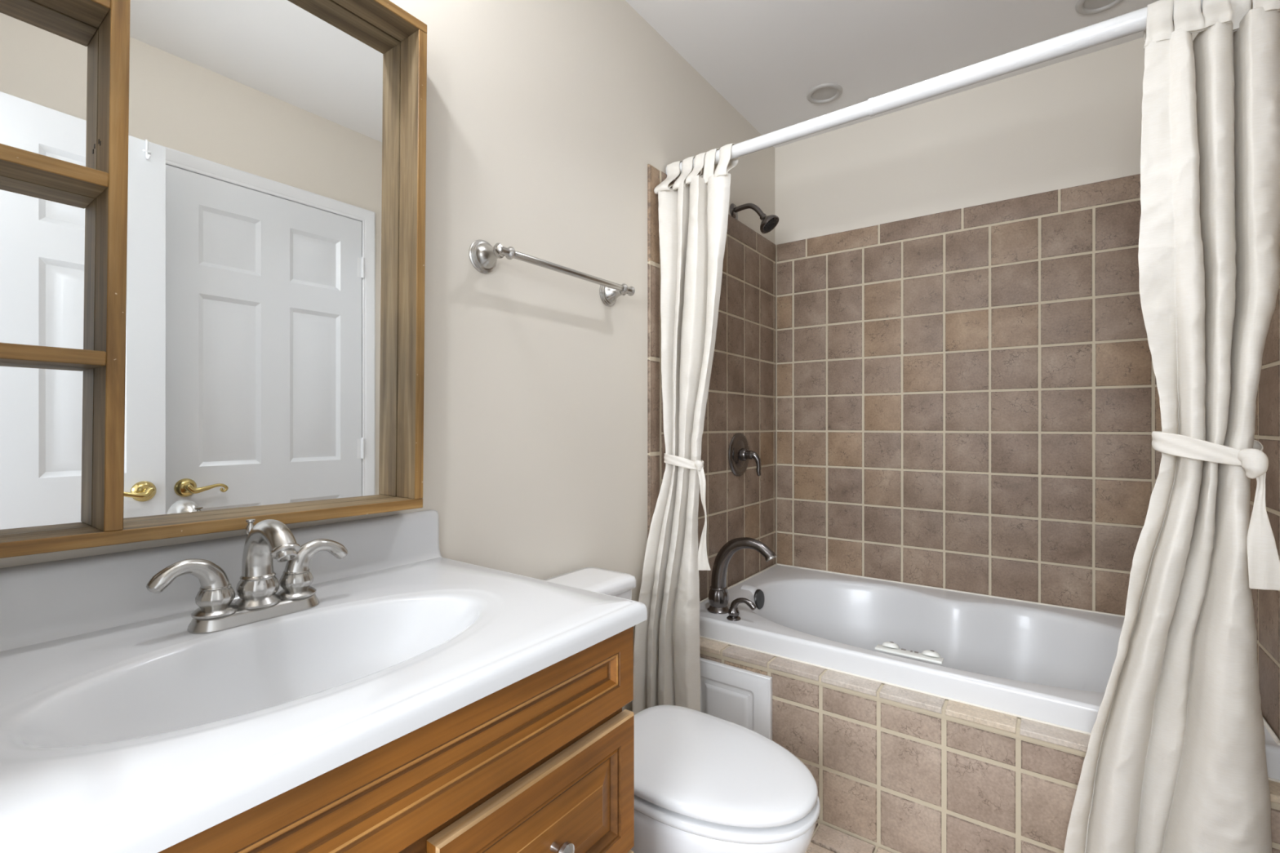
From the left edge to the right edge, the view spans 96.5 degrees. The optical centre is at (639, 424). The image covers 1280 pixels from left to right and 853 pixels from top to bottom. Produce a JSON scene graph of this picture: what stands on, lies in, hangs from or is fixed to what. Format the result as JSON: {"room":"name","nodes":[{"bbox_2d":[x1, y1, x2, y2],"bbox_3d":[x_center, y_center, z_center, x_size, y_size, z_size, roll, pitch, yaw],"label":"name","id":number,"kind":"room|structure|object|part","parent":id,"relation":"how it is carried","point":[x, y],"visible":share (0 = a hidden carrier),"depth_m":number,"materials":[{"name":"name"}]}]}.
{"room":"bathroom","nodes":[
{"label":"bathroom","id":0,"kind":"room"},
{"bbox_2d":[0,0,775,711],"bbox_3d":[-0.178,-0.068,1.664,0.110,2.535,2.861,0,0,36],"label":"wall","id":1,"kind":"structure","parent":0,"point":[553,126],"depth_m":1.56,"materials":[{"name":"beige paint"}]},
{"bbox_2d":[0,0,426,558],"bbox_3d":[-0.657,-0.319,0.868,0.068,0.958,0.698,0,-1,36],"label":"wall mirror","id":2,"kind":"object","parent":1,"relation":"attached to","point":[212,212],"visible":1,"depth_m":0.89,"materials":[{"name":"mirror"}]},
{"bbox_2d":[0,342,106,368],"bbox_3d":[-0.789,-0.088,0.683,0.064,0.019,0.212,0,-1,36],"label":"shelf","id":3,"kind":"object","parent":2,"relation":"attached to","point":[12,355],"depth_m":0.72,"materials":[{"name":"brown wood"}]},
{"bbox_2d":[0,143,108,197],"bbox_3d":[-0.788,-0.324,0.685,0.064,0.019,0.212,0,-1,36],"label":"shelf","id":4,"kind":"object","parent":2,"relation":"attached to","point":[20,169],"depth_m":0.73,"materials":[{"name":"brown wood"}]},
{"bbox_2d":[32,0,111,27],"bbox_3d":[-0.786,-0.560,0.687,0.064,0.019,0.212,0,-1,36],"label":"shelf","id":5,"kind":"object","parent":2,"relation":"attached to","point":[72,13],"depth_m":0.76,"materials":[{"name":"brown wood"}]},
{"bbox_3d":[-0.659,0.151,0.863,0.064,0.018,0.698,0,-1,36],"label":"rail","id":6,"kind":"part","parent":2,"relation":"part of","materials":[{"name":"brown wood"}]},
{"bbox_3d":[-0.653,-0.789,0.871,0.064,0.018,0.698,0,-1,36],"label":"rail","id":7,"kind":"part","parent":2,"relation":"part of","materials":[{"name":"brown wood"}]},
{"bbox_3d":[-0.456,-0.316,1.141,0.064,0.921,0.018,0,-1,36],"label":"rail","id":8,"kind":"part","parent":2,"relation":"part of","materials":[{"name":"brown wood"}]},
{"bbox_2d":[0,510,442,651],"bbox_3d":[-0.657,0.232,0.900,0.033,0.101,0.786,0,0,36],"label":"backsplash","id":9,"kind":"structure","parent":1,"relation":"attached to","point":[41,602],"depth_m":0.82,"materials":[{"name":"white stone"}]},
{"bbox_2d":[468,239,635,306],"bbox_3d":[-0.196,-0.391,1.488,0.088,0.077,0.536,0,0,36],"label":"towel bar","id":10,"kind":"object","parent":1,"relation":"attached to","point":[483,257],"visible":1,"depth_m":1.34,"materials":[{"name":"silver metal"}]},
{"bbox_3d":[-0.336,-0.391,1.307,0.074,0.077,0.077,0,0,36],"label":"post","id":11,"kind":"part","parent":10,"relation":"part of","materials":[{"name":"silver metal"}]},
{"bbox_3d":[-0.066,-0.391,1.678,0.074,0.077,0.077,0,0,36],"label":"post","id":12,"kind":"part","parent":10,"relation":"part of","materials":[{"name":"silver metal"}]},
{"bbox_2d":[728,432,760,476],"bbox_3d":[0.449,0.123,2.351,0.096,0.182,0.182,0,0,36],"label":"shower valve","id":13,"kind":"object","parent":1,"relation":"attached to","point":[740,454],"visible":1,"depth_m":2.34,"materials":[{"name":"grey metal"}]},
{"bbox_3d":[0.456,0.152,2.346,0.080,0.113,0.054,0,0,36],"label":"lever","id":14,"kind":"part","parent":13,"relation":"part of","materials":[{"name":"grey metal"}]},
{"bbox_2d":[729,203,779,233],"bbox_3d":[0.467,-0.841,2.305,0.204,0.147,0.084,0,0,36],"label":"shower","id":15,"kind":"object","parent":1,"relation":"attached to","point":[768,223],"visible":1,"depth_m":2.28,"materials":[{"name":"grey metal"}]},
{"bbox_3d":[0.442,-0.862,2.320,0.146,0.079,0.021,0,0,36],"label":"arm","id":16,"kind":"part","parent":15,"relation":"part of","materials":[{"name":"grey metal"}]},
{"bbox_2d":[666,0,1203,176],"bbox_3d":[0.686,-0.872,1.529,1.445,0.063,0.047,0,0,36],"label":"curtain rod","id":17,"kind":"object","parent":1,"relation":"attached to","point":[1133,22],"visible":0.8,"depth_m":1.42,"materials":[{"name":"white plastic"}]},
{"bbox_2d":[631,142,738,715],"bbox_3d":[0.148,0.113,1.794,0.251,2.013,0.288,0,0,31],"label":"shower curtain","id":18,"kind":"object","parent":17,"relation":"hanging from","point":[693,217],"visible":0.85,"depth_m":1.81,"materials":[{"name":"beige fabric"}]},
{"bbox_2d":[1063,0,1279,852],"bbox_3d":[1.084,0.107,1.183,0.384,2.026,0.155,0,0,36],"label":"shower curtain","id":19,"kind":"object","parent":17,"relation":"hanging from","point":[1175,761],"visible":1,"depth_m":1.14,"materials":[{"name":"beige fabric"}]},
{"bbox_2d":[805,822,891,852],"bbox_3d":[0.451,1.190,1.206,1.666,0.080,2.861,0,0,36],"label":"floor","id":20,"kind":"structure","parent":0,"point":[825,839],"depth_m":1.57,"materials":[{"name":"beige tile"}]},
{"bbox_2d":[158,626,634,852],"bbox_3d":[-0.439,0.729,0.746,0.564,0.842,0.769,0,0,36],"label":"vanity cabinet","id":21,"kind":"object","parent":20,"relation":"on","point":[544,762],"visible":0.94,"depth_m":0.68,"materials":[{"name":"wood"}]},
{"bbox_2d":[0,510,647,852],"bbox_3d":[-0.445,0.296,0.746,0.556,0.230,0.787,0,0,36],"label":"countertop","id":22,"kind":"structure","parent":21,"relation":"on","point":[124,728],"depth_m":0.71,"materials":[{"name":"white stone"}]},
{"bbox_2d":[146,519,347,634],"bbox_3d":[-0.526,0.206,0.809,0.139,0.145,0.254,0,0,36],"label":"sink faucet","id":23,"kind":"object","parent":22,"relation":"on","point":[268,540],"visible":1,"depth_m":0.81,"materials":[{"name":"silver metal"}]},
{"bbox_3d":[-0.603,0.206,0.765,0.033,0.055,0.091,0,0,36],"label":"lever","id":24,"kind":"part","parent":23,"relation":"part of","materials":[{"name":"silver metal"}]},
{"bbox_3d":[-0.586,0.239,0.789,0.053,0.039,0.053,0,0,36],"label":"handle","id":25,"kind":"part","parent":23,"relation":"part of","materials":[{"name":"silver metal"}]},
{"bbox_3d":[-0.577,0.201,0.846,0.013,0.123,0.014,0,0,36],"label":"lift rod","id":26,"kind":"part","parent":23,"relation":"part of","materials":[{"name":"silver metal"}]},
{"bbox_3d":[-0.555,0.269,0.831,0.057,0.019,0.166,0,0,36],"label":"plate","id":27,"kind":"part","parent":23,"relation":"part of","materials":[{"name":"silver metal"}]},
{"bbox_3d":[-0.555,0.237,0.831,0.058,0.043,0.058,0,0,36],"label":"spout","id":28,"kind":"part","parent":23,"relation":"part of","materials":[{"name":"silver metal"}]},
{"bbox_3d":[-0.525,0.239,0.873,0.053,0.039,0.053,0,0,36],"label":"handle","id":29,"kind":"part","parent":23,"relation":"part of","materials":[{"name":"silver metal"}]},
{"bbox_3d":[-0.508,0.206,0.897,0.033,0.055,0.091,0,0,36],"label":"lever","id":30,"kind":"part","parent":23,"relation":"part of","materials":[{"name":"silver metal"}]},
{"bbox_3d":[-0.121,0.564,0.768,0.020,0.213,0.359,0,0,36],"label":"drawer","id":31,"kind":"part","parent":21,"relation":"part of","materials":[{"name":"brown wood"}]},
{"bbox_3d":[-0.103,0.564,0.754,0.030,0.029,0.029,0,0,36],"label":"knob","id":32,"kind":"part","parent":21,"relation":"part of","materials":[{"name":"silver metal"}]},
{"bbox_2d":[542,567,820,852],"bbox_3d":[0.029,0.774,1.257,0.708,0.752,0.400,0,0,36],"label":"toilet","id":33,"kind":"object","parent":20,"relation":"on","point":[704,783],"visible":0.48,"depth_m":1.11,"materials":[{"name":"white ceramic"}]},
{"bbox_3d":[-0.186,0.415,1.414,0.175,0.034,0.400,0,0,36],"label":"tank lid","id":34,"kind":"part","parent":33,"relation":"part of","materials":[{"name":"white ceramic"}]},
{"bbox_3d":[-0.189,0.594,1.415,0.165,0.323,0.383,0,0,36],"label":"tank","id":35,"kind":"part","parent":33,"relation":"part of","materials":[{"name":"white ceramic"}]},
{"bbox_3d":[0.095,0.950,1.239,0.565,0.400,0.336,0,0,36],"label":"bowl","id":36,"kind":"part","parent":33,"relation":"part of","materials":[{"name":"white ceramic"}]},
{"bbox_3d":[0.139,0.709,1.207,0.464,0.028,0.336,0,0,36],"label":"lid","id":37,"kind":"part","parent":33,"relation":"part of","materials":[{"name":"white plastic"}]},
{"bbox_3d":[0.145,0.739,1.203,0.458,0.019,0.344,0,0,36],"label":"seat","id":38,"kind":"part","parent":33,"relation":"part of","materials":[{"name":"white plastic"}]},
{"bbox_2d":[699,563,1279,782],"bbox_3d":[0.973,0.845,1.923,1.442,0.416,0.864,0,0,36],"label":"bathtub","id":39,"kind":"object","parent":20,"relation":"on","point":[1042,663],"depth_m":2.01,"materials":[{"name":"white ceramic"}]},
{"bbox_2d":[706,537,776,613],"bbox_3d":[0.349,0.521,1.972,0.255,0.272,0.080,0,0,36],"label":"tub filler","id":40,"kind":"object","parent":39,"relation":"on","point":[718,596],"visible":0.98,"depth_m":1.99,"materials":[{"name":"grey metal"}]},
{"bbox_3d":[0.279,0.614,2.023,0.080,0.086,0.080,0,0,36],"label":"spout","id":41,"kind":"part","parent":40,"relation":"part of","materials":[{"name":"grey metal"}]},
{"bbox_3d":[0.354,0.481,1.968,0.239,0.192,0.053,0,0,36],"label":"spout","id":42,"kind":"part","parent":40,"relation":"part of","materials":[{"name":"grey metal"}]},
{"bbox_2d":[726,597,756,621],"bbox_3d":[0.341,0.618,1.918,0.106,0.077,0.047,0,0,36],"label":"tap","id":43,"kind":"object","parent":39,"relation":"on","point":[733,612],"visible":1,"depth_m":1.92,"materials":[{"name":"grey metal"}]},
{"bbox_3d":[0.318,0.637,1.936,0.047,0.040,0.047,0,0,36],"label":"handle","id":44,"kind":"part","parent":43,"relation":"part of","materials":[{"name":"grey metal"}]},
{"bbox_3d":[0.346,0.605,1.915,0.094,0.050,0.025,0,0,36],"label":"lever","id":45,"kind":"part","parent":43,"relation":"part of","materials":[{"name":"grey metal"}]},
{"bbox_3d":[0.738,0.649,1.680,0.048,0.022,0.047,0,0,36],"label":"strip knob","id":46,"kind":"part","parent":39,"relation":"part of","materials":[{"name":"white plastic"}]},
{"bbox_3d":[0.776,0.648,1.644,0.176,0.023,0.060,0,0,36],"label":"plastic strip","id":47,"kind":"part","parent":39,"relation":"part of","materials":[{"name":"white plastic"}]},
{"bbox_3d":[0.824,0.649,1.617,0.048,0.022,0.047,0,0,36],"label":"strip knob","id":48,"kind":"part","parent":39,"relation":"part of","materials":[{"name":"white plastic"}]},
{"bbox_2d":[625,0,1158,147],"bbox_3d":[0.451,-1.385,1.206,1.666,0.140,2.861,0,0,36],"label":"ceiling","id":49,"kind":"structure","parent":0,"point":[764,57],"depth_m":1.95,"materials":[{"name":"white paint"}]},
{"bbox_2d":[806,83,842,103],"bbox_3d":[0.731,-1.350,2.264,0.136,0.086,0.136,0,0,36],"label":"recessed light","id":50,"kind":"object","parent":49,"relation":"in","point":[824,93],"visible":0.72,"depth_m":2.26,"materials":[{"name":"grey"}]},
{"bbox_2d":[1075,0,1123,14],"bbox_3d":[1.426,-1.350,1.759,0.136,0.086,0.136,0,0,36],"label":"recessed light","id":51,"kind":"object","parent":49,"relation":"in","point":[1082,6],"visible":1,"depth_m":1.79,"materials":[{"name":"grey"}]},
{"bbox_2d":[774,31,1199,615],"bbox_3d":[1.260,-0.068,2.318,1.466,2.535,0.110,0,0,36],"label":"wall","id":52,"kind":"structure","parent":0,"point":[967,397],"depth_m":2.22,"materials":[{"name":"brown tile"}]},
{"bbox_2d":[699,637,1279,852],"bbox_3d":[0.706,0.941,1.556,1.446,0.434,0.075,0,0,36],"label":"bathtub surround","id":53,"kind":"structure","parent":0,"point":[894,769],"depth_m":1.50,"materials":[{"name":"beige tile"}]},
{"bbox_2d":[700,657,772,740],"bbox_3d":[0.276,0.933,1.821,0.300,0.330,0.018,0,0,36],"label":"access panel","id":54,"kind":"object","parent":53,"relation":"attached to","point":[742,697],"visible":0.41,"depth_m":1.79,"materials":[{"name":"white paint"}]},
{"bbox_2d":[1233,31,1279,740],"bbox_3d":[1.080,-0.068,0.748,0.110,2.535,2.861,0,0,36],"label":"wall","id":55,"kind":"structure","parent":0,"point":[1266,603],"depth_m":1.24,"materials":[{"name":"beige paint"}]}
]}

